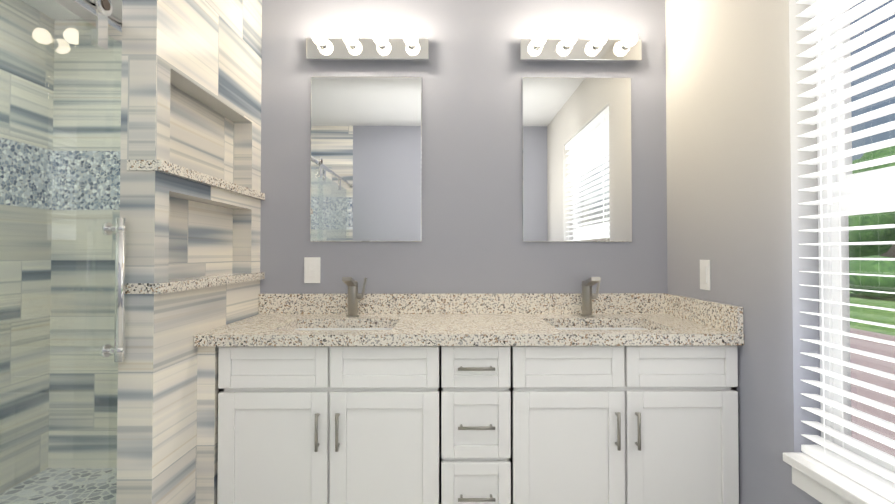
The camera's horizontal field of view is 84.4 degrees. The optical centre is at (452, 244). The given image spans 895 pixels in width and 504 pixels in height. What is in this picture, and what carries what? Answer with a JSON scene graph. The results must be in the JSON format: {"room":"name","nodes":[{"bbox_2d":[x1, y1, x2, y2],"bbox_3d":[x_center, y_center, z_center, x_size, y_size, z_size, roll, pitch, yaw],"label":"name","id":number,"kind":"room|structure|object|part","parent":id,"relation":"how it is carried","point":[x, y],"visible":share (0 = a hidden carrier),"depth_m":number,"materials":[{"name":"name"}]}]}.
{"room":"bathroom","nodes":[
{"label":"bathroom","id":0,"kind":"room"},
{"bbox_2d":[0,0,54,493],"bbox_3d":[-2.210,-0.028,1.149,0.120,2.440,3.270,0,-1,-1],"label":"wall","id":1,"kind":"structure","parent":0,"point":[20,245],"depth_m":2.50,"materials":[{"name":"tile"}]},
{"bbox_2d":[22,0,121,19],"bbox_3d":[-0.562,-1.298,1.128,3.415,0.100,3.390,0,-1,-1],"label":"ceiling","id":2,"kind":"structure","parent":0,"point":[77,9],"depth_m":2.57,"materials":[{"name":"white paint"}]},
{"bbox_2d":[48,20,121,467],"bbox_3d":[-1.569,0.000,2.730,1.195,2.440,0.120,0,-1,-1],"label":"wall","id":3,"kind":"structure","parent":0,"point":[115,34],"depth_m":2.67,"materials":[{"name":"tile"}]},
{"bbox_2d":[116,0,264,503],"bbox_3d":[-0.885,-0.011,2.106,0.159,2.440,1.382,0,-1,-1],"label":"tiled wall","id":4,"kind":"structure","parent":0,"point":[192,195],"depth_m":1.61,"materials":[{"name":"tile"}]},
{"bbox_2d":[260,0,667,293],"bbox_3d":[0.134,-0.008,2.293,2.000,2.440,0.120,0,-1,-1],"label":"wall","id":5,"kind":"structure","parent":0,"point":[472,72],"depth_m":2.24,"materials":[{"name":"grey paint"}]},
{"bbox_2d":[304,257,319,282],"bbox_3d":[-0.631,0.116,2.216,0.072,0.116,0.008,0,-1,-1],"label":"electrical outlet","id":6,"kind":"object","parent":5,"relation":"attached to","point":[311,269],"visible":1,"depth_m":2.22,"materials":[{"name":"white plastic"}]},
{"bbox_2d":[310,77,421,241],"bbox_3d":[-0.390,-0.385,2.229,0.501,0.747,0.006,0,-1,-1],"label":"mirror","id":7,"kind":"object","parent":5,"relation":"attached to","point":[366,163],"visible":1,"depth_m":2.23,"materials":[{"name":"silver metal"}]},
{"bbox_2d":[306,29,428,62],"bbox_3d":[-0.379,-0.878,2.176,0.544,0.106,0.129,0,-1,-1],"label":"sconce","id":8,"kind":"object","parent":5,"relation":"attached to","point":[380,46],"visible":1,"depth_m":2.20,"materials":[{"name":"silver metal"}]},
{"bbox_2d":[522,77,631,241],"bbox_3d":[0.564,-0.385,2.239,0.496,0.747,0.006,0,-1,-1],"label":"mirror","id":9,"kind":"object","parent":5,"relation":"attached to","point":[576,162],"visible":1,"depth_m":2.24,"materials":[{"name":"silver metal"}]},
{"bbox_2d":[519,30,641,63],"bbox_3d":[0.575,-0.878,2.186,0.544,0.106,0.129,0,-1,-1],"label":"sconce","id":10,"kind":"object","parent":5,"relation":"attached to","point":[568,47],"visible":1,"depth_m":2.21,"materials":[{"name":"silver metal"}]},
{"bbox_2d":[665,0,821,503],"bbox_3d":[1.059,-0.033,0.835,0.140,2.440,2.815,0,-1,-1],"label":"wall","id":11,"kind":"structure","parent":0,"point":[734,144],"depth_m":1.61,"materials":[{"name":"paint"}]},
{"bbox_2d":[662,293,742,332],"bbox_3d":[0.965,0.261,1.937,0.020,0.090,0.554,0,-1,-1],"label":"backsplash","id":12,"kind":"structure","parent":11,"relation":"attached to","point":[728,318],"depth_m":1.87,"materials":[{"name":"beige stone"}]},
{"bbox_2d":[700,260,710,290],"bbox_3d":[0.972,0.118,1.904,0.008,0.116,0.072,0,-1,-1],"label":"electrical outlet","id":13,"kind":"object","parent":11,"relation":"attached to","point":[705,284],"visible":1,"depth_m":1.90,"materials":[{"name":"white plastic"}]},
{"bbox_2d":[783,452,894,503],"bbox_3d":[1.009,0.629,0.823,0.110,0.085,1.194,0,-1,-1],"label":"window sill","id":14,"kind":"structure","parent":11,"relation":"attached to","point":[821,482],"depth_m":1.28,"materials":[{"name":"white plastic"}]},
{"bbox_2d":[815,0,894,483],"bbox_3d":[1.094,-0.162,0.837,0.060,1.498,1.190,0,-1,-1],"label":"window","id":15,"kind":"structure","parent":11,"relation":"in","point":[832,280],"depth_m":1.37,"materials":[{"name":"white plastic"}]},
{"bbox_2d":[796,0,894,502],"bbox_3d":[1.024,-0.164,0.836,0.064,1.491,1.182,0,-1,-1],"label":"window blinds","id":16,"kind":"object","parent":15,"relation":"attached to","point":[882,487],"visible":1,"depth_m":1.27,"materials":[{"name":"white plastic"}]},
{"bbox_3d":[1.092,-0.161,0.837,0.022,1.365,1.054,0,-1,-1],"label":"glass","id":17,"kind":"part","parent":15,"relation":"part of","materials":[{"name":"clear glass"}]},
{"bbox_3d":[-0.562,1.242,1.084,3.415,0.100,3.390,0,-1,-1],"label":"floor","id":18,"kind":"structure","parent":0,"visible":0},
{"bbox_2d":[0,468,116,503],"bbox_3d":[-1.587,1.181,1.074,1.125,0.020,3.150,0,-1,-1],"label":"shower floor","id":19,"kind":"structure","parent":18,"relation":"on","point":[75,492],"depth_m":2.42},
{"bbox_2d":[206,317,743,503],"bbox_3d":[0.087,0.775,1.925,1.776,0.862,0.582,0,-1,-1],"label":"bathroom vanity","id":20,"kind":"object","parent":18,"relation":"on","point":[354,396],"depth_m":1.67,"materials":[{"name":"white wood"}]},
{"bbox_2d":[206,313,689,340],"bbox_3d":[-0.034,0.324,1.924,1.653,0.038,0.558,0,-1,-1],"label":"countertop","id":21,"kind":"structure","parent":20,"relation":"on","point":[411,326],"depth_m":1.71,"materials":[{"name":"beige stone"}]},
{"bbox_2d":[290,321,393,328],"bbox_3d":[-0.427,0.418,1.889,0.444,0.174,0.324,0,-1,-1],"label":"sink","id":22,"kind":"object","parent":21,"relation":"in","point":[301,324],"depth_m":2.04,"materials":[{"name":"white ceramic"}]},
{"bbox_2d":[342,277,365,316],"bbox_3d":[-0.414,0.221,2.072,0.089,0.174,0.159,0,-1,-1],"label":"faucet","id":23,"kind":"object","parent":21,"relation":"on","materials":[{"name":"silver metal"}]},
{"bbox_2d":[578,277,601,316],"bbox_3d":[0.596,0.221,2.083,0.089,0.174,0.159,0,-1,-1],"label":"faucet","id":24,"kind":"object","parent":21,"relation":"on","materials":[{"name":"silver metal"}]},
{"bbox_2d":[550,321,657,328],"bbox_3d":[0.583,0.418,1.900,0.444,0.174,0.324,0,-1,-1],"label":"sink","id":25,"kind":"object","parent":21,"relation":"in","point":[561,324],"depth_m":2.05,"materials":[{"name":"white ceramic"}]},
{"bbox_3d":[-0.965,1.131,0.452,0.105,0.100,1.886,0,-1,-1],"label":"shower curb","id":26,"kind":"object","parent":18,"relation":"on","visible":0},
{"bbox_2d":[0,0,126,503],"bbox_3d":[-0.949,0.192,0.524,0.087,1.770,1.998,0,-1,-1],"label":"shower door","id":27,"kind":"structure","parent":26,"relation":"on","point":[101,10],"depth_m":1.28,"materials":[{"name":"clear glass"}]},
{"label":"outside","id":28,"kind":"structure","parent":0,"visible":0},
{"bbox_2d":[849,291,894,335],"bbox_3d":[35.589,1.678,0.275,68.865,0.100,120.000,0,-1,-1],"label":"lawn","id":29,"kind":"structure","parent":28,"point":[881,303],"depth_m":13.21,"materials":[{"name":"green plant"}]},
{"bbox_2d":[848,146,894,257],"bbox_3d":[32.039,-3.434,27.114,25.799,11.050,63.234,0,-1,-1],"label":"trees","id":30,"kind":"object","parent":29,"relation":"on","point":[862,219],"depth_m":24.27,"materials":[{"name":"green plant"}]},
{"bbox_2d":[849,255,894,297],"bbox_3d":[14.908,1.033,10.975,2.042,1.520,36.840,0,-1,-1],"label":"hedge","id":31,"kind":"object","parent":29,"relation":"on","point":[866,265],"depth_m":16.97,"materials":[{"name":"green plant"}]},
{"bbox_2d":[850,328,894,456],"bbox_3d":[5.010,1.612,-0.040,7.225,0.019,120.000,0,-1,-1],"label":"path","id":32,"kind":"structure","parent":29,"relation":"on","point":[871,364],"depth_m":6.10,"materials":[{"name":"grey concrete"}]}
]}

